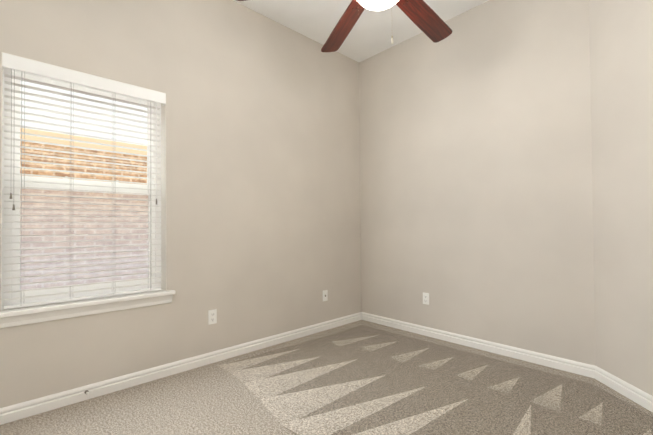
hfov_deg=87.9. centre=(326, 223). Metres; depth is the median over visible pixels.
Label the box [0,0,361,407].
wall
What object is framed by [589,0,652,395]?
wall
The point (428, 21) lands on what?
fan
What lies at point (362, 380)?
carpet
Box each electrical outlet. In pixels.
[208,309,216,324]
[323,290,327,300]
[423,292,428,304]
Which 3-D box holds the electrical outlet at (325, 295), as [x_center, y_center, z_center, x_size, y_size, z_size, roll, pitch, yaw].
[-0.011,0.768,3.585,0.070,0.114,0.016,0,-1,-43]
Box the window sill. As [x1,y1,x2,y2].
[0,289,175,327]
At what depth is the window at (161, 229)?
2.22 m
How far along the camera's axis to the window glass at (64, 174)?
4.37 m
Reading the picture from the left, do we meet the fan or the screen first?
the screen
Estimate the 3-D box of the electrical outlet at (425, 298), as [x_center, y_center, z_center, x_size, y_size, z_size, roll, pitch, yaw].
[0.988,0.751,3.370,0.009,0.114,0.070,0,-1,-43]
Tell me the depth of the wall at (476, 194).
2.94 m
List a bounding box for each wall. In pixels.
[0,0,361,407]
[359,0,595,365]
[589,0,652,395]
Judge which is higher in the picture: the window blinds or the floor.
the window blinds
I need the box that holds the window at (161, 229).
[0,52,166,311]
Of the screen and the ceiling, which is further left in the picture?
the screen
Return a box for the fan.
[237,0,451,51]
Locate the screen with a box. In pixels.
[20,187,148,288]
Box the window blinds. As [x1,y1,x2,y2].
[2,53,165,308]
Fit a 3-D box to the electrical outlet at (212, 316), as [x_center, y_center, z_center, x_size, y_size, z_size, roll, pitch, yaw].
[-0.920,0.758,2.737,0.070,0.114,0.009,0,-1,-43]
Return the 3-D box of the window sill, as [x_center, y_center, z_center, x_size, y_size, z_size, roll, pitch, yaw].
[-1.524,0.544,2.221,0.986,0.092,0.153,0,-1,-43]
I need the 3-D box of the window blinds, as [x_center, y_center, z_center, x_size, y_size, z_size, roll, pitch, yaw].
[-1.536,-0.238,2.238,0.880,1.460,0.073,0,-1,-43]
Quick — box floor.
[0,320,652,434]
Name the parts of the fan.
blade, light globe, blade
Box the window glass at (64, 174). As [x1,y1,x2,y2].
[20,81,148,289]
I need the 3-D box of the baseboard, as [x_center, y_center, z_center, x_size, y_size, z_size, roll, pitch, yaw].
[0.211,1.055,1.536,3.650,0.086,3.300,0,-1,-43]
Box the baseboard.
[0,312,652,424]
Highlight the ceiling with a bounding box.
[233,0,488,61]

